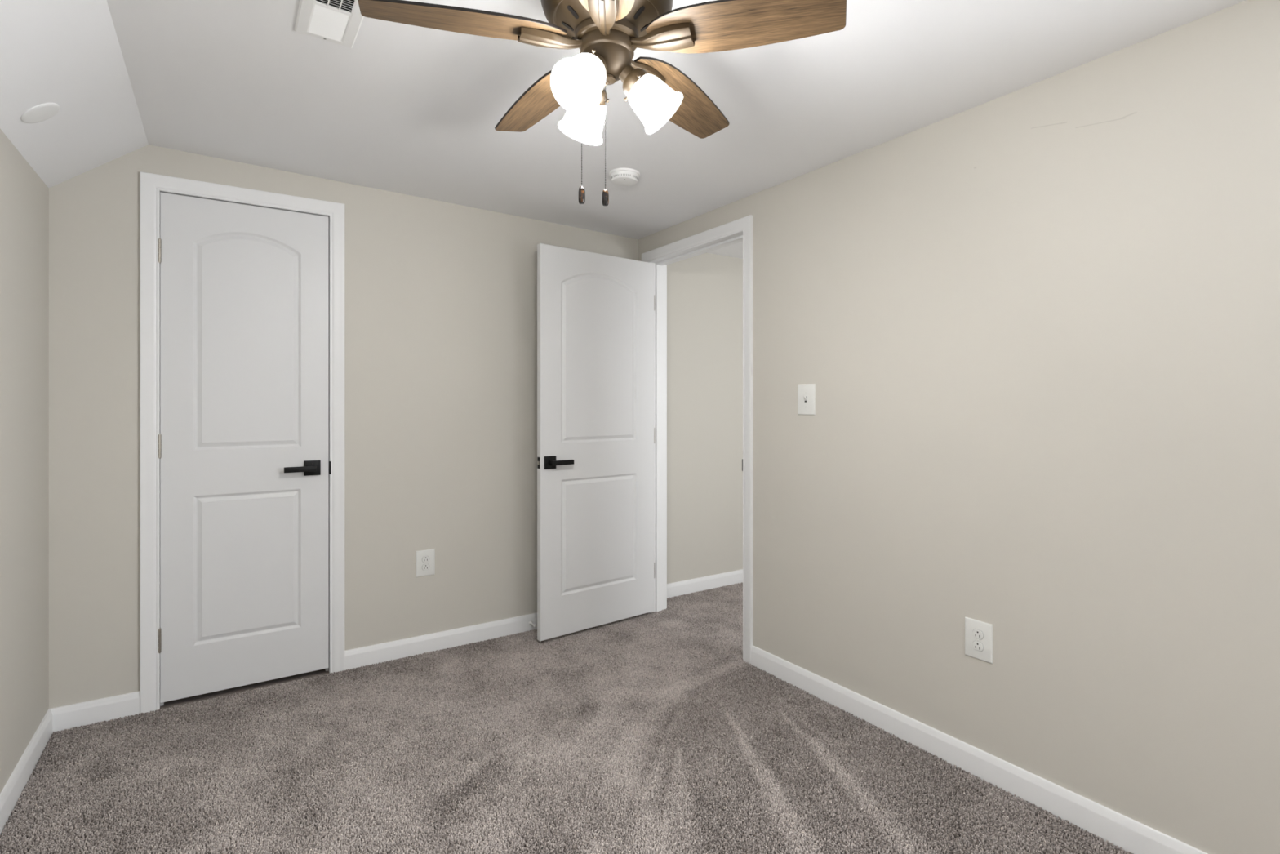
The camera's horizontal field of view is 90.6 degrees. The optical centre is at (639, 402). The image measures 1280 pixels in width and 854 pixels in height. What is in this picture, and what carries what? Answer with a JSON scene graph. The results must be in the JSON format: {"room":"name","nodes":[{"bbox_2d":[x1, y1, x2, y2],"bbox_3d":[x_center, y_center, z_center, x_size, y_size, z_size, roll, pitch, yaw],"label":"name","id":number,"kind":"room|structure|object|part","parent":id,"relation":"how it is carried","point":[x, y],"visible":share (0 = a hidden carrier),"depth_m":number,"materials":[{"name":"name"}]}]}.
{"room":"empty bedroom","nodes":[
{"label":"empty bedroom","id":0,"kind":"room"},
{"bbox_2d":[0,128,48,793],"bbox_3d":[-0.876,0.213,0.249,0.120,2.000,5.115,0,0,-33],"label":"wall","id":1,"kind":"structure","parent":0,"point":[24,195],"depth_m":2.03,"materials":[{"name":"beige paint"}]},
{"bbox_2d":[0,708,53,835],"bbox_3d":[-0.789,1.168,0.237,0.014,0.091,5.000,0,0,-33],"label":"baseboard","id":2,"kind":"structure","parent":1,"relation":"attached to","point":[10,794],"depth_m":2.00,"materials":[{"name":"white paint"}]},
{"bbox_2d":[48,144,638,708],"bbox_3d":[-1.121,0.101,3.080,2.583,2.225,0.115,0,0,-33],"label":"wall","id":3,"kind":"structure","parent":0,"point":[441,297],"depth_m":2.94,"materials":[{"name":"beige paint"}]},
{"bbox_2d":[49,690,139,732],"bbox_3d":[-2.055,1.168,2.389,0.265,0.091,0.014,0,0,-33],"label":"baseboard","id":4,"kind":"structure","parent":3,"relation":"attached to","point":[78,714],"depth_m":2.38,"materials":[{"name":"white paint"}]},
{"bbox_2d":[139,171,344,713],"bbox_3d":[-1.671,0.158,2.709,0.728,2.110,0.131,0,0,-33],"label":"trim","id":5,"kind":"structure","parent":3,"relation":"attached to","point":[151,185],"depth_m":2.50,"materials":[{"name":"white paint"}]},
{"bbox_3d":[-1.389,0.290,2.836,0.005,0.058,0.022,0,0,-33],"label":"strike plate","id":6,"kind":"part","parent":5,"relation":"part of","materials":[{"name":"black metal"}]},
{"bbox_2d":[158,191,328,702],"bbox_3d":[-1.643,0.177,2.659,0.611,2.020,0.087,0,0,-33],"label":"door","id":7,"kind":"structure","parent":3,"relation":"in","point":[243,437],"depth_m":2.65,"materials":[{"name":"white paint"}]},
{"bbox_3d":[-1.655,0.680,2.682,0.388,0.607,0.035,0,0,-33],"label":"panel","id":8,"kind":"part","parent":7,"relation":"part of","materials":[{"name":"white paint"}]},
{"bbox_3d":[-1.655,-0.262,2.682,0.388,0.910,0.035,0,0,-33],"label":"panel","id":9,"kind":"part","parent":7,"relation":"part of","materials":[{"name":"white paint"}]},
{"bbox_3d":[-1.474,0.287,2.744,0.124,0.023,0.044,0,0,-33],"label":"lever","id":10,"kind":"part","parent":7,"relation":"part of","materials":[{"name":"black metal"}]},
{"bbox_3d":[-1.446,0.287,2.793,0.065,0.065,0.009,0,0,-33],"label":"handle","id":11,"kind":"part","parent":7,"relation":"part of","materials":[{"name":"black metal"}]},
{"bbox_2d":[415,548,435,577],"bbox_3d":[-1.037,0.775,3.062,0.089,0.124,0.008,0,0,-33],"label":"power outlet","id":12,"kind":"object","parent":3,"relation":"attached to","point":[424,559],"visible":1,"depth_m":3.06,"materials":[{"name":"white plastic"}]},
{"bbox_2d":[422,564,429,570],"bbox_3d":[-1.036,0.794,3.060,0.036,0.029,0.003,0,0,-33],"label":"socket","id":13,"kind":"object","parent":12,"relation":"attached to","point":[424,566],"depth_m":3.06,"materials":[{"name":"white plastic"}]},
{"bbox_2d":[422,555,429,562],"bbox_3d":[-1.036,0.756,3.060,0.036,0.029,0.003,0,0,-33],"label":"socket","id":14,"kind":"object","parent":12,"relation":"attached to","point":[424,558],"depth_m":3.06,"materials":[{"name":"white plastic"}]},
{"bbox_2d":[344,612,537,670],"bbox_3d":[-0.672,1.168,3.299,1.591,0.091,0.014,0,0,-33],"label":"baseboard","id":15,"kind":"structure","parent":3,"relation":"attached to","point":[354,658],"depth_m":3.08,"materials":[{"name":"white paint"}]},
{"bbox_2d":[528,620,537,627],"bbox_3d":[-0.560,1.165,3.326,0.021,0.021,0.064,0,0,-33],"label":"door stop","id":16,"kind":"object","parent":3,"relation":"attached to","point":[531,622],"visible":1,"depth_m":3.33,"materials":[{"name":"white plastic"}]},
{"bbox_2d":[0,614,1124,853],"bbox_3d":[1.016,1.238,1.724,4.903,0.050,5.740,0,0,-33],"label":"floor","id":17,"kind":"structure","parent":0,"point":[290,678],"depth_m":2.12,"materials":[{"name":"grey carpet"}]},
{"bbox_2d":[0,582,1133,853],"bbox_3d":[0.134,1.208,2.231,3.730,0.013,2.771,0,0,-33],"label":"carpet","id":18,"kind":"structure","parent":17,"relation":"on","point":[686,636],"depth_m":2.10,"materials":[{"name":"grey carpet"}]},
{"bbox_2d":[0,0,1245,239],"bbox_3d":[0.235,-0.913,0.908,2.703,0.438,5.235,0,0,-33],"label":"ceiling","id":19,"kind":"structure","parent":0,"point":[407,109],"depth_m":1.98,"materials":[{"name":"white paint"}]},
{"bbox_2d":[21,102,59,123],"bbox_3d":[-1.763,-0.852,1.863,0.082,0.065,0.102,0,0,-36],"label":"cover plate","id":20,"kind":"object","parent":19,"relation":"attached to","point":[40,113],"visible":1,"depth_m":1.85,"materials":[{"name":"white plastic"}]},
{"bbox_2d":[294,0,364,48],"bbox_3d":[-0.774,-0.997,1.598,0.144,0.009,0.342,1,-1,-33],"label":"ceiling vent","id":21,"kind":"object","parent":19,"relation":"in","point":[339,22],"visible":1,"depth_m":1.65,"materials":[{"name":"white metal"}]},
{"bbox_2d":[357,0,846,206],"bbox_3d":[-0.099,-0.722,1.469,1.008,0.538,0.977,0,0,-33],"label":"ceiling fan","id":22,"kind":"object","parent":19,"relation":"hanging from","point":[607,33],"visible":1,"depth_m":1.39,"materials":[{"name":"brown wood"}]},
{"bbox_3d":[-0.368,-0.810,1.347,0.422,0.044,0.135,0,0,-19],"label":"blade","id":23,"kind":"part","parent":22,"relation":"part of","materials":[{"name":"brown wood"}]},
{"bbox_3d":[-0.260,-0.810,1.694,0.135,0.044,0.422,0,0,-37],"label":"blade","id":24,"kind":"part","parent":22,"relation":"part of","materials":[{"name":"brown wood"}]},
{"bbox_3d":[-0.125,-0.686,1.349,0.115,0.128,0.128,0,0,27],"label":"lamp shade","id":25,"kind":"part","parent":22,"relation":"part of","materials":[{"name":"white glass"}]},
{"bbox_3d":[-0.135,-0.686,1.538,0.115,0.128,0.128,0,0,-33],"label":"lamp shade","id":26,"kind":"part","parent":22,"relation":"part of","materials":[{"name":"white glass"}]},
{"bbox_3d":[-0.133,-0.642,1.441,0.003,0.301,0.003,0,0,34],"label":"pull chain","id":27,"kind":"part","parent":22,"relation":"part of","materials":[{"name":"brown metal"}]},
{"bbox_3d":[-0.121,-0.695,1.357,0.054,0.071,0.070,0,0,27],"label":"bulb","id":28,"kind":"part","parent":22,"relation":"part of","materials":[{"name":"white glass"}]},
{"bbox_3d":[-0.100,-0.741,1.397,0.070,0.085,0.087,0,0,27],"label":"lamp arm","id":29,"kind":"part","parent":22,"relation":"part of","materials":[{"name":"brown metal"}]},
{"bbox_3d":[-0.105,-0.741,1.492,0.070,0.085,0.087,0,0,-33],"label":"lamp arm","id":30,"kind":"part","parent":22,"relation":"part of","materials":[{"name":"brown metal"}]},
{"bbox_3d":[-0.080,-0.616,1.458,0.003,0.249,0.003,0,0,-11],"label":"pull chain","id":31,"kind":"part","parent":22,"relation":"part of","materials":[{"name":"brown metal"}]},
{"bbox_3d":[-0.071,-0.810,1.137,0.135,0.044,0.422,0,0,-1],"label":"blade","id":32,"kind":"part","parent":22,"relation":"part of","materials":[{"name":"brown wood"}]},
{"bbox_3d":[-0.020,-0.741,1.449,0.087,0.085,0.070,0,0,-3],"label":"lamp arm","id":33,"kind":"part","parent":22,"relation":"part of","materials":[{"name":"brown metal"}]},
{"bbox_3d":[0.034,-0.686,1.452,0.128,0.128,0.115,0,0,-3],"label":"lamp shade","id":34,"kind":"part","parent":22,"relation":"part of","materials":[{"name":"white glass"}]},
{"bbox_3d":[0.025,-0.695,1.452,0.070,0.071,0.054,0,0,-3],"label":"bulb","id":35,"kind":"part","parent":22,"relation":"part of","materials":[{"name":"white glass"}]},
{"bbox_3d":[0.103,-0.810,1.699,0.135,0.044,0.422,0,0,35],"label":"blade","id":36,"kind":"part","parent":22,"relation":"part of","materials":[{"name":"brown wood"}]},
{"bbox_3d":[0.220,-0.810,1.355,0.422,0.044,0.135,0,0,17],"label":"blade","id":37,"kind":"part","parent":22,"relation":"part of","materials":[{"name":"brown wood"}]},
{"bbox_2d":[608,168,639,186],"bbox_3d":[-0.066,-0.958,2.703,0.132,0.038,0.132,1,-1,-33],"label":"smoke detector","id":38,"kind":"object","parent":19,"relation":"attached to","point":[619,176],"visible":1,"depth_m":2.66,"materials":[{"name":"white plastic"}]},
{"bbox_2d":[666,253,742,583],"bbox_3d":[0.773,0.034,4.383,1.785,2.358,0.100,0,0,-33],"label":"wall","id":39,"kind":"structure","parent":0,"point":[704,291],"depth_m":4.08,"materials":[{"name":"beige paint"}]},
{"bbox_2d":[666,568,742,598],"bbox_3d":[0.804,1.168,4.336,1.785,0.091,0.014,0,0,-33],"label":"baseboard","id":40,"kind":"structure","parent":39,"relation":"attached to","point":[700,584],"depth_m":4.07,"materials":[{"name":"white paint"}]},
{"bbox_2d":[706,241,742,258],"bbox_3d":[1.530,-1.003,3.233,1.785,0.064,2.655,0,0,-33],"label":"ceiling","id":41,"kind":"structure","parent":0,"point":[735,251],"depth_m":4.05,"materials":[{"name":"white paint"}]},
{"bbox_2d":[638,0,1279,853],"bbox_3d":[1.380,0.034,1.733,0.115,2.358,5.115,0,0,-33],"label":"wall","id":42,"kind":"structure","parent":0,"point":[1035,327],"depth_m":1.85,"materials":[{"name":"paint"}]},
{"bbox_2d":[537,243,654,640],"bbox_3d":[-0.204,0.196,3.377,0.755,1.982,0.089,0,0,-39],"label":"door","id":43,"kind":"structure","parent":42,"relation":"in","point":[596,429],"depth_m":3.35,"materials":[{"name":"white paint"}]},
{"bbox_3d":[-0.506,0.300,3.165,0.003,0.058,0.024,0,0,-38],"label":"latch plate","id":44,"kind":"part","parent":43,"relation":"part of","materials":[{"name":"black metal"}]},
{"bbox_3d":[-0.451,0.300,3.180,0.065,0.065,0.009,0,0,-38],"label":"handle","id":45,"kind":"part","parent":43,"relation":"part of","materials":[{"name":"black metal"}]},
{"bbox_3d":[-0.396,0.300,3.192,0.124,0.023,0.044,0,0,-38],"label":"lever","id":46,"kind":"part","parent":43,"relation":"part of","materials":[{"name":"black metal"}]},
{"bbox_3d":[-0.222,0.688,3.390,0.488,0.593,0.035,0,0,-38],"label":"panel","id":47,"kind":"part","parent":43,"relation":"part of","materials":[{"name":"white paint"}]},
{"bbox_3d":[-0.222,-0.242,3.390,0.488,0.898,0.035,0,0,-38],"label":"panel","id":48,"kind":"part","parent":43,"relation":"part of","materials":[{"name":"white paint"}]},
{"bbox_2d":[641,214,752,663],"bbox_3d":[0.320,0.173,3.343,0.147,2.080,0.913,0,0,-33],"label":"trim","id":49,"kind":"structure","parent":42,"relation":"attached to","point":[740,230],"depth_m":3.38,"materials":[{"name":"white paint"}]},
{"bbox_2d":[797,383,815,414],"bbox_3d":[0.693,-0.014,2.656,0.019,0.129,0.093,0,0,-33],"label":"light switch","id":50,"kind":"object","parent":42,"relation":"attached to","point":[806,392],"visible":1,"depth_m":2.65,"materials":[{"name":"white plastic"}]},
{"bbox_2d":[964,617,992,663],"bbox_3d":[1.096,0.769,2.052,0.008,0.124,0.089,0,0,-33],"label":"power outlet","id":51,"kind":"object","parent":42,"relation":"attached to","point":[978,634],"visible":1,"depth_m":2.05,"materials":[{"name":"white plastic"}]},
{"bbox_2d":[972,640,983,651],"bbox_3d":[1.094,0.788,2.050,0.003,0.028,0.034,0,0,-33],"label":"socket","id":52,"kind":"object","parent":51,"relation":"attached to","point":[977,646],"depth_m":2.05,"materials":[{"name":"white plastic"}]},
{"bbox_2d":[972,628,983,639],"bbox_3d":[1.095,0.750,2.051,0.001,0.029,0.036,0,0,-33],"label":"socket","id":53,"kind":"object","parent":51,"relation":"attached to","point":[977,633],"depth_m":2.05,"materials":[{"name":"white plastic"}]},
{"bbox_2d":[751,644,1208,853],"bbox_3d":[1.625,1.168,1.244,0.014,0.091,4.028,0,0,-33],"label":"baseboard","id":54,"kind":"structure","parent":42,"relation":"attached to","point":[1135,837],"depth_m":2.01,"materials":[{"name":"white paint"}]}
]}

